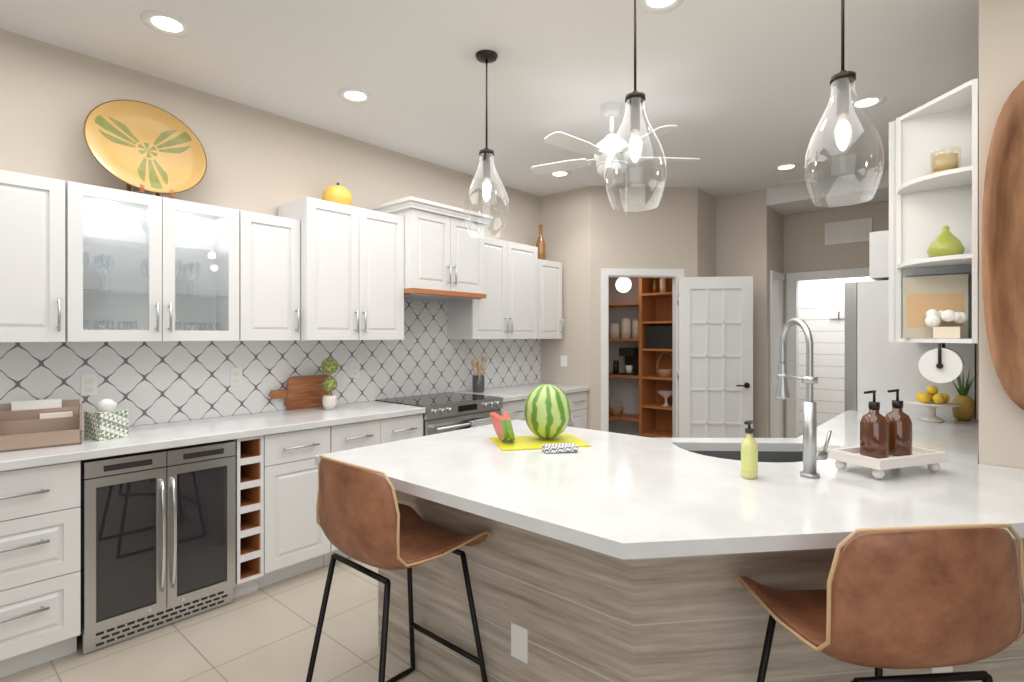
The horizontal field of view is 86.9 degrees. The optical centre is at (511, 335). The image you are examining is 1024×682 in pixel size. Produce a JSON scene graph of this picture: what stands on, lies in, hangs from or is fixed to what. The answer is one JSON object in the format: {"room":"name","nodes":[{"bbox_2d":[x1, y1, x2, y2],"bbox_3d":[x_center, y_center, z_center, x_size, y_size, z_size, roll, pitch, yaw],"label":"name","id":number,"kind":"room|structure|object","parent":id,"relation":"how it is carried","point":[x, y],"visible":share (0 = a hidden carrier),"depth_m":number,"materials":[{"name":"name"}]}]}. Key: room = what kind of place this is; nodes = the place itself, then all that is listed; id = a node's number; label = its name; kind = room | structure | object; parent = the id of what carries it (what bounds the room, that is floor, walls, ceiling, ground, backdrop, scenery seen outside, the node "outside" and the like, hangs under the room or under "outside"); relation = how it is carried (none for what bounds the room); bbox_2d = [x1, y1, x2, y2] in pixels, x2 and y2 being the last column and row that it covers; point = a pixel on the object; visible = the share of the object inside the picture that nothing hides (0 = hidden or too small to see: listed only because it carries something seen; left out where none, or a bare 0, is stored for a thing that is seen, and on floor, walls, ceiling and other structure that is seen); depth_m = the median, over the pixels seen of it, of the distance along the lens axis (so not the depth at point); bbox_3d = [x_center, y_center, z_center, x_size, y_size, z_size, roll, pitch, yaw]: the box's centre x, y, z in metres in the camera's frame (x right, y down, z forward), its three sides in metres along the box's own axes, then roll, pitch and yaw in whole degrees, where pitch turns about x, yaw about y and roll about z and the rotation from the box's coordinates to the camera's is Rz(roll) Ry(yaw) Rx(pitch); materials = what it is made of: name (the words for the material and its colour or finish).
{"room":"kitchen","nodes":[
{"label":"kitchen","id":0,"kind":"room"},
{"bbox_2d":[0,557,433,681],"bbox_3d":[1.871,1.465,2.349,9.000,0.050,12.000,0,0,41],"label":"floor","id":1,"kind":"structure","parent":0,"point":[265,633],"depth_m":2.51,"materials":[{"name":"tile"}]},
{"bbox_2d":[0,461,80,677],"bbox_3d":[-2.399,0.996,2.292,0.645,0.888,0.808,0,0,41],"label":"base cabinet","id":2,"kind":"object","parent":1,"relation":"on","point":[40,565],"visible":0.96,"depth_m":2.31,"materials":[{"name":"white wood"}]},
{"bbox_2d":[0,383,589,471],"bbox_3d":[-1.062,0.530,3.825,0.637,0.040,4.878,0,0,41],"label":"countertop","id":3,"kind":"structure","parent":2,"relation":"on","point":[150,437],"depth_m":3.04,"materials":[{"name":"stone"}]},
{"bbox_2d":[0,398,81,451],"bbox_3d":[-2.217,0.409,2.539,0.300,0.200,0.240,0,0,-41],"label":"organizer","id":4,"kind":"object","parent":3,"relation":"on","point":[34,424],"visible":1,"depth_m":2.53,"materials":[{"name":"brown wood"}]},
{"bbox_2d":[84,399,127,440],"bbox_3d":[-2.029,0.411,2.707,0.130,0.195,0.130,0,0,24],"label":"tissue box","id":5,"kind":"object","parent":3,"relation":"on","point":[106,420],"visible":1,"depth_m":2.67,"materials":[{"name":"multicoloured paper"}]},
{"bbox_2d":[268,374,332,409],"bbox_3d":[-1.466,0.393,3.769,0.069,0.230,0.460,0,0,41],"label":"cutting board","id":6,"kind":"object","parent":3,"relation":"on","point":[300,392],"visible":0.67,"depth_m":3.76,"materials":[{"name":"brown wood"}]},
{"bbox_2d":[321,358,337,409],"bbox_3d":[-1.271,0.330,3.771,0.113,0.358,0.116,0,0,41],"label":"topiary","id":7,"kind":"object","parent":3,"relation":"on","point":[329,366],"visible":1,"depth_m":3.73,"materials":[{"name":"green plant"}]},
{"bbox_2d":[471,356,486,391],"bbox_3d":[-0.297,0.347,4.916,0.125,0.324,0.174,0,0,41],"label":"utensil crock","id":8,"kind":"object","parent":3,"relation":"on","point":[478,382],"visible":1,"depth_m":4.87,"materials":[{"name":"grey metal"}]},
{"bbox_2d":[80,440,234,654],"bbox_3d":[-1.904,1.000,2.839,0.655,0.870,0.652,0,0,41],"label":"wine cooler","id":9,"kind":"object","parent":1,"relation":"on","point":[157,538],"visible":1,"depth_m":2.62,"materials":[{"name":"grey metal"}]},
{"bbox_2d":[233,435,263,598],"bbox_3d":[-1.660,0.996,3.164,0.607,0.888,0.142,0,0,41],"label":"wine cubby","id":10,"kind":"object","parent":1,"relation":"on","point":[249,511],"visible":0.54,"depth_m":3.01,"materials":[{"name":"white wood"}]},
{"bbox_2d":[258,426,329,587],"bbox_3d":[-1.463,0.996,3.361,0.645,0.888,0.406,0,0,41],"label":"base cabinet","id":11,"kind":"object","parent":1,"relation":"on","point":[296,541],"visible":0.58,"depth_m":3.15,"materials":[{"name":"white wood"}]},
{"bbox_2d":[323,414,422,565],"bbox_3d":[-1.088,0.996,3.789,0.645,0.888,0.724,0,0,41],"label":"base cabinet","id":12,"kind":"object","parent":1,"relation":"on","point":[359,434],"visible":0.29,"depth_m":3.54,"materials":[{"name":"white wood"}]},
{"bbox_2d":[306,455,490,681],"bbox_3d":[-0.424,0.920,1.975,0.528,1.041,0.543,0,0,41],"label":"stool","id":13,"kind":"object","parent":1,"relation":"on","point":[363,516],"visible":1,"depth_m":1.79,"materials":[{"name":"leather"}]},
{"bbox_2d":[374,392,502,435],"bbox_3d":[-0.561,0.972,4.346,0.703,0.936,0.800,0,0,41],"label":"range","id":14,"kind":"object","parent":1,"relation":"on","point":[449,411],"visible":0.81,"depth_m":4.15,"materials":[{"name":"silver metal"}]},
{"bbox_2d":[469,418,491,427],"bbox_3d":[-0.215,0.775,4.202,0.060,0.270,0.280,0,0,41],"label":"towel","id":15,"kind":"object","parent":14,"relation":"hanging from","point":[481,422],"visible":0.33,"depth_m":4.11,"materials":[{"name":"white fabric"}]},
{"bbox_2d":[498,399,525,420],"bbox_3d":[-0.105,0.996,4.912,0.645,0.888,0.646,0,0,41],"label":"base cabinet","id":16,"kind":"object","parent":1,"relation":"on","point":[514,410],"visible":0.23,"depth_m":4.62,"materials":[{"name":"white wood"}]},
{"bbox_2d":[566,391,586,428],"bbox_3d":[0.327,0.996,5.406,0.645,0.888,0.658,0,0,41],"label":"base cabinet","id":17,"kind":"object","parent":1,"relation":"on","point":[578,406],"visible":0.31,"depth_m":5.35,"materials":[{"name":"white wood"}]},
{"bbox_2d":[609,303,616,420],"bbox_3d":[0.804,0.113,6.170,0.359,1.755,0.900,0,0,41],"label":"pantry shelving","id":18,"kind":"object","parent":1,"relation":"on","point":[611,375],"depth_m":6.37,"materials":[{"name":"brown wood"}]},
{"bbox_2d":[617,278,671,437],"bbox_3d":[1.590,0.265,6.340,1.319,2.350,0.360,0,0,41],"label":"pantry shelving","id":19,"kind":"object","parent":1,"relation":"on","point":[653,418],"depth_m":6.33,"materials":[{"name":"brown wood"}]},
{"bbox_2d":[609,278,671,415],"bbox_3d":[1.617,0.104,6.310,1.100,1.720,0.310,0,0,41],"label":"pantry items","id":20,"kind":"object","parent":19,"relation":"on","point":[658,337],"visible":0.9,"depth_m":6.38,"materials":[{"name":"white"}]},
{"bbox_2d":[378,461,1023,681],"bbox_3d":[1.267,0.996,2.753,2.520,0.888,2.852,0,0,41],"label":"kitchen island base","id":21,"kind":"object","parent":1,"relation":"on","point":[581,614],"depth_m":1.76,"materials":[{"name":"brown wood"}]},
{"bbox_2d":[315,420,634,504],"bbox_3d":[0.247,0.620,2.468,1.420,0.220,1.680,0,0,41],"label":"countertop","id":22,"kind":"structure","parent":21,"relation":"on","point":[426,467],"depth_m":2.27,"materials":[{"name":"stone"}]},
{"bbox_2d":[489,434,590,450],"bbox_3d":[0.126,0.506,2.588,0.420,0.006,0.300,0,0,-14],"label":"cutting mat","id":23,"kind":"object","parent":22,"relation":"on","point":[528,442],"visible":0.86,"depth_m":2.56,"materials":[{"name":"yellow plastic"}]},
{"bbox_2d":[489,412,514,440],"bbox_3d":[-0.045,0.440,2.592,0.232,0.121,0.196,0,0,41],"label":"slices","id":24,"kind":"object","parent":23,"relation":"on","point":[503,427],"visible":0.98,"depth_m":2.52,"materials":[{"name":"red food"}]},
{"bbox_2d":[524,384,570,438],"bbox_3d":[0.172,0.368,2.641,0.230,0.264,0.230,0,0,-7],"label":"watermelon","id":25,"kind":"object","parent":23,"relation":"on","point":[547,411],"visible":1,"depth_m":2.56,"materials":[{"name":"green food"}]},
{"bbox_2d":[542,443,577,452],"bbox_3d":[0.210,0.494,2.381,0.150,0.030,0.070,0,0,-9],"label":"dish towel","id":26,"kind":"object","parent":22,"relation":"on","point":[561,448],"visible":0.98,"depth_m":2.35,"materials":[{"name":"white fabric"}]},
{"bbox_2d":[511,622,527,663],"bbox_3d":[0.026,1.100,1.939,0.075,0.120,0.005,0,0,41],"label":"outlet","id":27,"kind":"object","parent":21,"relation":"attached to","point":[519,642],"depth_m":1.94,"materials":[{"name":"white plastic"}]},
{"bbox_2d":[447,410,990,559],"bbox_3d":[1.335,0.620,2.497,1.260,0.220,3.156,0,0,41],"label":"countertop","id":28,"kind":"structure","parent":21,"relation":"on","point":[622,496],"depth_m":1.73,"materials":[{"name":"stone"}]},
{"bbox_2d":[741,420,757,478],"bbox_3d":[0.856,0.407,1.949,0.054,0.203,0.073,0,0,41],"label":"soap bottle","id":29,"kind":"object","parent":28,"relation":"on","point":[749,457],"visible":1,"depth_m":1.93,"materials":[{"name":"yellow plastic"}]},
{"bbox_2d":[775,318,831,477],"bbox_3d":[1.091,0.220,2.046,0.217,0.578,0.201,0,0,41],"label":"faucet","id":30,"kind":"object","parent":28,"relation":"on","point":[812,455],"visible":1,"depth_m":1.96,"materials":[{"name":"silver metal"}]},
{"bbox_2d":[817,445,843,454],"bbox_3d":[1.400,0.503,2.389,0.180,0.012,0.100,0,0,-19],"label":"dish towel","id":31,"kind":"object","parent":28,"relation":"on","point":[819,448],"visible":0.29,"depth_m":2.41,"materials":[{"name":"white fabric"}]},
{"bbox_2d":[828,389,946,478],"bbox_3d":[1.416,0.356,2.043,0.360,0.305,0.200,0,0,-21],"label":"soap tray","id":32,"kind":"object","parent":28,"relation":"on","point":[886,442],"visible":0.98,"depth_m":2.01,"materials":[{"name":"white"}]},
{"bbox_2d":[905,385,960,421],"bbox_3d":[2.520,0.403,3.243,0.270,0.213,0.270,0,0,41],"label":"stand","id":33,"kind":"object","parent":28,"relation":"on","point":[932,400],"visible":1,"depth_m":3.21,"materials":[{"name":"white ceramic"}]},
{"bbox_2d":[952,369,975,420],"bbox_3d":[2.722,0.354,3.261,0.116,0.310,0.116,0,0,41],"label":"pineapple","id":34,"kind":"object","parent":28,"relation":"on","point":[965,411],"visible":0.92,"depth_m":3.24,"materials":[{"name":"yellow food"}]},
{"bbox_2d":[931,666,952,672],"bbox_3d":[1.410,1.100,1.775,0.075,0.120,0.006,0,0,-7],"label":"outlet","id":35,"kind":"object","parent":21,"relation":"attached to","point":[941,669],"depth_m":1.77,"materials":[{"name":"white plastic"}]},
{"bbox_2d":[987,465,1023,537],"bbox_3d":[1.624,0.530,1.255,0.810,0.040,1.667,0,0,41],"label":"countertop","id":36,"kind":"structure","parent":21,"relation":"on","point":[1007,483],"depth_m":1.71,"materials":[{"name":"stone"}]},
{"bbox_2d":[736,523,1023,681],"bbox_3d":[0.941,0.922,1.413,0.525,1.035,0.537,0,0,-5],"label":"stool","id":37,"kind":"object","parent":1,"relation":"on","point":[921,597],"visible":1,"depth_m":1.19,"materials":[{"name":"leather"}]},
{"bbox_2d":[845,280,975,419],"bbox_3d":[2.842,0.525,3.885,0.741,1.790,0.910,0,0,41],"label":"fridge","id":38,"kind":"object","parent":1,"relation":"on","point":[878,362],"visible":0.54,"depth_m":3.61,"materials":[{"name":"white"}]},
{"bbox_2d":[0,28,539,425],"bbox_3d":[-2.152,-0.035,3.159,0.120,2.950,7.920,0,0,41],"label":"wall","id":39,"kind":"structure","parent":0,"point":[258,160],"depth_m":3.43,"materials":[{"name":"beige paint"}]},
{"bbox_2d":[0,170,64,342],"bbox_3d":[-2.388,-0.357,2.509,0.354,0.775,0.453,0,0,41],"label":"upper cabinet","id":40,"kind":"object","parent":39,"relation":"attached to","point":[32,258],"visible":1,"depth_m":2.50,"materials":[{"name":"white wood"}]},
{"bbox_2d":[65,181,238,341],"bbox_3d":[-1.973,-0.357,2.982,0.354,0.775,0.796,0,0,41],"label":"upper cabinet","id":41,"kind":"object","parent":39,"relation":"attached to","point":[102,221],"visible":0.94,"depth_m":2.97,"materials":[{"name":"white wood"}]},
{"bbox_2d":[126,183,174,198],"bbox_3d":[-1.998,-0.848,2.985,0.280,0.198,0.162,0,0,41],"label":"stand","id":42,"kind":"object","parent":41,"relation":"on","point":[142,189],"visible":0.35,"depth_m":2.95,"materials":[{"name":"brown wood"}]},
{"bbox_2d":[83,100,206,193],"bbox_3d":[-2.019,-1.039,3.004,0.047,0.572,0.596,-25,18,37],"label":"platter","id":43,"kind":"object","parent":42,"relation":"on","point":[150,147],"visible":1,"depth_m":3.00,"materials":[{"name":"yellow ceramic"}]},
{"bbox_2d":[83,210,220,330],"bbox_3d":[-2.011,-0.336,3.002,0.168,0.695,0.700,0,0,41],"label":"stemware","id":44,"kind":"object","parent":41,"relation":"in","point":[146,268],"depth_m":2.97,"materials":[{"name":"clear glass"}]},
{"bbox_2d":[239,210,299,340],"bbox_3d":[-1.586,-0.357,3.425,0.354,0.775,0.372,0,0,41],"label":"upper cabinet","id":45,"kind":"object","parent":39,"relation":"attached to","point":[269,277],"visible":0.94,"depth_m":3.32,"materials":[{"name":"white wood"}]},
{"bbox_2d":[0,299,540,430],"bbox_3d":[-1.298,0.074,4.032,0.010,0.869,4.878,0,0,41],"label":"tile backsplash","id":46,"kind":"structure","parent":39,"relation":"attached to","point":[143,383],"depth_m":3.53,"materials":[{"name":"white tile"}]},
{"bbox_2d":[81,374,97,395],"bbox_3d":[-2.272,0.263,2.906,0.007,0.115,0.072,0,0,41],"label":"electrical outlet plate","id":47,"kind":"object","parent":46,"relation":"attached to","point":[89,384],"depth_m":2.90,"materials":[{"name":"white plastic"}]},
{"bbox_2d":[230,368,241,385],"bbox_3d":[-1.772,0.263,3.478,0.007,0.115,0.072,0,0,41],"label":"electrical outlet plate","id":48,"kind":"object","parent":46,"relation":"attached to","point":[235,373],"depth_m":3.47,"materials":[{"name":"white plastic"}]},
{"bbox_2d":[351,363,358,377],"bbox_3d":[-1.199,0.263,4.132,0.007,0.115,0.072,0,0,41],"label":"electrical outlet plate","id":49,"kind":"object","parent":46,"relation":"attached to","point":[354,366],"depth_m":4.13,"materials":[{"name":"white plastic"}]},
{"bbox_2d":[278,197,403,340],"bbox_3d":[-1.182,-0.427,3.833,0.424,0.915,0.766,0,0,41],"label":"upper cabinet","id":50,"kind":"object","parent":39,"relation":"attached to","point":[351,272],"visible":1,"depth_m":3.66,"materials":[{"name":"white wood"}]},
{"bbox_2d":[322,183,352,205],"bbox_3d":[-1.231,-0.984,3.816,0.210,0.195,0.210,0,0,41],"label":"gourd","id":51,"kind":"object","parent":50,"relation":"on","point":[337,193],"visible":0.67,"depth_m":3.74,"materials":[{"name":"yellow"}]},
{"bbox_2d":[369,196,492,293],"bbox_3d":[-0.639,-0.677,4.383,0.516,0.655,0.870,0,0,41],"label":"upper cabinet","id":52,"kind":"object","parent":39,"relation":"attached to","point":[444,250],"visible":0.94,"depth_m":4.17,"materials":[{"name":"white wood"}]},
{"bbox_2d":[404,288,485,301],"bbox_3d":[-0.650,-0.327,4.393,0.486,0.043,0.770,0,0,41],"label":"hood insert","id":53,"kind":"object","parent":52,"relation":"attached to","point":[425,294],"visible":0.75,"depth_m":4.28,"materials":[{"name":"brown wood"}]},
{"bbox_2d":[448,237,537,338],"bbox_3d":[-0.148,-0.422,5.067,0.354,0.905,0.899,0,0,41],"label":"upper cabinet","id":54,"kind":"object","parent":39,"relation":"attached to","point":[506,307],"visible":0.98,"depth_m":4.94,"materials":[{"name":"white wood"}]},
{"bbox_2d":[538,259,563,338],"bbox_3d":[0.285,-0.365,5.561,0.354,0.790,0.406,0,0,41],"label":"upper cabinet","id":55,"kind":"object","parent":39,"relation":"attached to","point":[550,320],"visible":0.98,"depth_m":5.47,"materials":[{"name":"white wood"}]},
{"bbox_2d":[536,225,544,259],"bbox_3d":[0.297,-0.951,5.561,0.096,0.380,0.096,0,0,41],"label":"decorative bottle","id":56,"kind":"object","parent":55,"relation":"on","point":[540,244],"visible":0.79,"depth_m":5.52,"materials":[{"name":"brown glass"}]},
{"bbox_2d":[0,0,978,196],"bbox_3d":[1.871,-1.560,2.349,9.000,0.100,12.000,0,0,41],"label":"ceiling","id":57,"kind":"structure","parent":0,"point":[737,93],"depth_m":3.05,"materials":[{"name":"white paint"}]},
{"bbox_2d":[140,11,192,36],"bbox_3d":[-1.669,-1.506,2.618,0.216,0.007,0.216,0,0,41],"label":"recessed light","id":58,"kind":"object","parent":57,"relation":"in","point":[164,23],"visible":1,"depth_m":2.61,"materials":[{"name":"white"}]},
{"bbox_2d":[337,88,372,103],"bbox_3d":[-0.984,-1.506,3.400,0.216,0.007,0.216,0,0,41],"label":"recessed light","id":59,"kind":"object","parent":57,"relation":"in","point":[355,95],"visible":1,"depth_m":3.39,"materials":[{"name":"white"}]},
{"bbox_2d":[463,50,509,237],"bbox_3d":[-0.137,-1.024,2.911,0.250,0.969,0.250,0,0,41],"label":"pendant light","id":60,"kind":"object","parent":57,"relation":"hanging from","point":[486,57],"visible":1,"depth_m":2.90,"materials":[{"name":"clear glass"}]},
{"bbox_2d":[548,171,570,177],"bbox_3d":[0.445,-1.506,5.033,0.216,0.007,0.216,0,0,41],"label":"recessed light","id":61,"kind":"object","parent":57,"relation":"in","point":[561,174],"visible":0.79,"depth_m":5.05,"materials":[{"name":"white"}]},
{"bbox_2d":[531,102,699,182],"bbox_3d":[0.625,-1.159,3.551,1.128,0.700,1.118,0,0,41],"label":"ceiling fan","id":62,"kind":"object","parent":57,"relation":"hanging from","point":[601,148],"visible":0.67,"depth_m":3.49,"materials":[{"name":"white"}]},
{"bbox_2d":[616,278,631,292],"bbox_3d":[1.265,-1.000,6.136,0.180,1.019,0.180,0,0,41],"label":"pendant","id":63,"kind":"object","parent":57,"relation":"hanging from","point":[623,285],"visible":0.81,"depth_m":6.07,"materials":[{"name":"white glass"}]},
{"bbox_2d":[604,0,666,211],"bbox_3d":[0.505,-1.020,2.216,0.250,0.979,0.250,0,0,41],"label":"pendant light","id":64,"kind":"object","parent":57,"relation":"hanging from","point":[634,99],"visible":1,"depth_m":2.20,"materials":[{"name":"clear glass"}]},
{"bbox_2d":[637,0,683,13],"bbox_3d":[0.668,-1.506,2.418,0.216,0.007,0.216,0,0,41],"label":"recessed light","id":65,"kind":"object","parent":57,"relation":"in","point":[655,6],"visible":1,"depth_m":2.46,"materials":[{"name":"white"}]},
{"bbox_2d":[773,163,799,170],"bbox_3d":[2.450,-1.506,4.833,0.216,0.007,0.216,0,0,41],"label":"recessed light","id":66,"kind":"object","parent":57,"relation":"in","point":[786,166],"visible":1,"depth_m":4.83,"materials":[{"name":"white"}]},
{"bbox_2d":[780,177,816,186],"bbox_3d":[2.872,-1.502,5.361,0.300,0.015,0.350,0,0,41],"label":"ceiling vent","id":67,"kind":"object","parent":57,"relation":"in","point":[793,183],"visible":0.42,"depth_m":5.27,"materials":[{"name":"white"}]},
{"bbox_2d":[804,0,883,206],"bbox_3d":[1.202,-1.000,1.965,0.250,1.019,0.250,0,0,41],"label":"pendant light","id":68,"kind":"object","parent":57,"relation":"hanging from","point":[842,79],"visible":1,"depth_m":1.96,"materials":[{"name":"clear glass"}]},
{"bbox_2d":[849,95,885,109],"bbox_3d":[2.291,-1.506,3.497,0.216,0.007,0.216,0,0,41],"label":"recessed light","id":69,"kind":"object","parent":57,"relation":"in","point":[868,102],"visible":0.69,"depth_m":3.48,"materials":[{"name":"white"}]},
{"bbox_2d":[540,186,590,428],"bbox_3d":[0.582,-0.035,5.697,0.650,2.950,0.100,0,0,41],"label":"wall","id":70,"kind":"structure","parent":0,"point":[565,219],"depth_m":5.60,"materials":[{"name":"beige paint"}]},
{"bbox_2d":[561,355,566,366],"bbox_3d":[0.543,0.263,5.660,0.080,0.115,0.006,0,0,41],"label":"electrical outlet plate","id":71,"kind":"object","parent":70,"relation":"attached to","point":[563,358],"depth_m":5.66,"materials":[{"name":"white plastic"}]},
{"bbox_2d":[609,278,638,435],"bbox_3d":[1.709,-0.035,6.545,1.430,2.950,0.100,0,0,41],"label":"wall","id":72,"kind":"structure","parent":0,"point":[627,389],"depth_m":6.74,"materials":[{"name":"white paint"}]},
{"bbox_2d":[591,186,696,430],"bbox_3d":[1.339,-0.035,5.532,1.100,2.950,0.100,0,0,-4],"label":"wall","id":73,"kind":"structure","parent":0,"point":[662,234],"depth_m":5.47,"materials":[{"name":"beige paint"}]},
{"bbox_2d":[601,268,683,437],"bbox_3d":[1.319,0.380,5.523,0.860,2.120,0.115,0,0,-4],"label":"trim","id":74,"kind":"structure","parent":73,"relation":"attached to","point":[673,274],"depth_m":5.46,"materials":[{"name":"white wood"}]},
{"bbox_2d":[678,276,752,437],"bbox_3d":[2.039,0.420,5.420,0.610,2.020,0.441,0,0,41],"label":"french door","id":75,"kind":"structure","parent":73,"relation":"in","point":[715,357],"depth_m":5.41,"materials":[{"name":"white wood"}]},
{"bbox_2d":[697,188,715,276],"bbox_3d":[2.051,-0.035,5.777,0.100,2.950,0.600,0,0,41],"label":"wall","id":76,"kind":"structure","parent":0,"point":[706,234],"depth_m":5.70,"materials":[{"name":"beige paint"}]},
{"bbox_2d":[716,189,769,437],"bbox_3d":[2.450,-0.035,5.760,0.522,2.950,0.100,0,0,41],"label":"wall","id":77,"kind":"structure","parent":0,"point":[742,234],"depth_m":5.62,"materials":[{"name":"beige paint"}]},
{"bbox_2d":[770,208,782,273],"bbox_3d":[2.807,-0.035,5.848,0.100,2.950,0.502,0,0,41],"label":"wall","id":78,"kind":"structure","parent":0,"point":[776,241],"depth_m":5.81,"materials":[{"name":"beige paint"}]},
{"bbox_2d":[770,270,785,437],"bbox_3d":[2.857,0.380,5.810,0.024,2.120,0.491,0,0,41],"label":"trim","id":79,"kind":"structure","parent":78,"relation":"attached to","point":[777,279],"depth_m":5.74,"materials":[{"name":"white wood"}]},
{"bbox_2d":[799,277,874,435],"bbox_3d":[4.529,-0.035,6.601,3.000,2.950,0.100,0,0,41],"label":"wall","id":80,"kind":"structure","parent":0,"point":[820,300],"depth_m":6.95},
{"bbox_2d":[830,310,844,318],"bbox_3d":[4.396,0.285,6.601,0.900,1.210,0.074,0,0,41],"label":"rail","id":81,"kind":"object","parent":80,"relation":"attached to","point":[837,314],"visible":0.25,"depth_m":6.86,"materials":[{"name":"white"}]},
{"bbox_2d":[767,153,978,214],"bbox_3d":[4.264,-1.425,6.169,1.670,0.169,3.100,0,0,41],"label":"ceiling","id":82,"kind":"structure","parent":0,"point":[782,200],"depth_m":5.30,"materials":[{"name":"white paint"}]},
{"bbox_2d":[783,189,978,437],"bbox_3d":[3.671,-0.035,5.492,1.670,2.950,0.100,0,0,41],"label":"wall","id":83,"kind":"structure","parent":0,"point":[806,248],"depth_m":5.74,"materials":[{"name":"beige paint"}]},
{"bbox_2d":[787,268,868,437],"bbox_3d":[3.514,0.375,5.616,1.190,2.130,0.120,0,0,41],"label":"trim","id":84,"kind":"structure","parent":83,"relation":"attached to","point":[793,355],"depth_m":5.92,"materials":[{"name":"white wood"}]},
{"bbox_2d":[825,218,871,244],"bbox_3d":[3.471,-1.075,5.589,0.420,0.230,0.015,0,0,41],"label":"air vent","id":85,"kind":"object","parent":83,"relation":"in","point":[851,231],"visible":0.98,"depth_m":5.58,"materials":[{"name":"white metal"}]},
{"bbox_2d":[869,228,978,282],"bbox_3d":[2.909,-0.545,3.826,0.594,0.310,0.910,0,0,41],"label":"upper cabinet","id":86,"kind":"object","parent":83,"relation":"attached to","point":[878,255],"visible":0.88,"depth_m":3.62,"materials":[{"name":"white wood"}]},
{"bbox_2d":[979,0,1019,468],"bbox_3d":[3.142,-0.035,3.529,0.120,2.950,3.750,0,0,41],"label":"wall","id":87,"kind":"structure","parent":0,"point":[999,83],"depth_m":2.13,"materials":[{"name":"beige paint"}]},
{"bbox_2d":[889,120,895,341],"bbox_3d":[2.308,-0.500,2.956,0.354,1.060,1.185,0,0,41],"label":"mount","id":88,"kind":"object","parent":87,"relation":"attached to","point":[892,231],"visible":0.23,"depth_m":2.59,"materials":[{"name":"white wood"}]},
{"bbox_2d":[896,78,977,342],"bbox_3d":[1.848,-0.500,2.370,0.295,1.060,0.296,0,0,41],"label":"shelf","id":89,"kind":"object","parent":87,"relation":"attached to","point":[929,207],"visible":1,"depth_m":2.44,"materials":[{"name":"white wood"}]},
{"bbox_2d":[903,272,969,337],"bbox_3d":[1.872,-0.134,2.394,0.235,0.290,0.171,0,0,41],"label":"picture","id":90,"kind":"object","parent":89,"relation":"on","point":[936,305],"visible":1,"depth_m":2.40,"materials":[{"name":"paper"},{"name":"white ceramic"}]},
{"bbox_2d":[918,343,963,382],"bbox_3d":[1.869,0.114,2.351,0.144,0.166,0.286,0,0,41],"label":"paper towel holder","id":91,"kind":"object","parent":89,"relation":"attached to","point":[941,363],"visible":0.94,"depth_m":2.25,"materials":[{"name":"white paper"}]},
{"bbox_2d":[925,146,960,175],"bbox_3d":[1.884,-0.747,2.351,0.166,0.118,0.166,0,0,41],"label":"candle","id":92,"kind":"object","parent":89,"relation":"on","point":[945,162],"visible":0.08,"depth_m":2.32,"materials":[{"name":"brown"}]},
{"bbox_2d":[927,226,964,257],"bbox_3d":[1.891,-0.406,2.359,0.130,0.146,0.130,0,0,41],"label":"vase","id":93,"kind":"object","parent":89,"relation":"on","point":[946,242],"visible":0.9,"depth_m":2.32,"materials":[{"name":"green ceramic"}]},
{"bbox_2d":[1020,0,1023,468],"bbox_3d":[3.595,-0.035,0.721,4.260,2.950,0.120,0,0,41],"label":"wall","id":94,"kind":"structure","parent":0,"point":[1021,80],"depth_m":2.08,"materials":[{"name":"beige paint"}]},
{"bbox_2d":[982,80,1023,409],"bbox_3d":[1.972,-0.335,1.987,0.370,1.260,0.107,0,0,41],"label":"dough bowl","id":95,"kind":"object","parent":94,"relation":"attached to","point":[1003,248],"visible":1,"depth_m":2.06,"materials":[{"name":"brown wood"}]}
]}

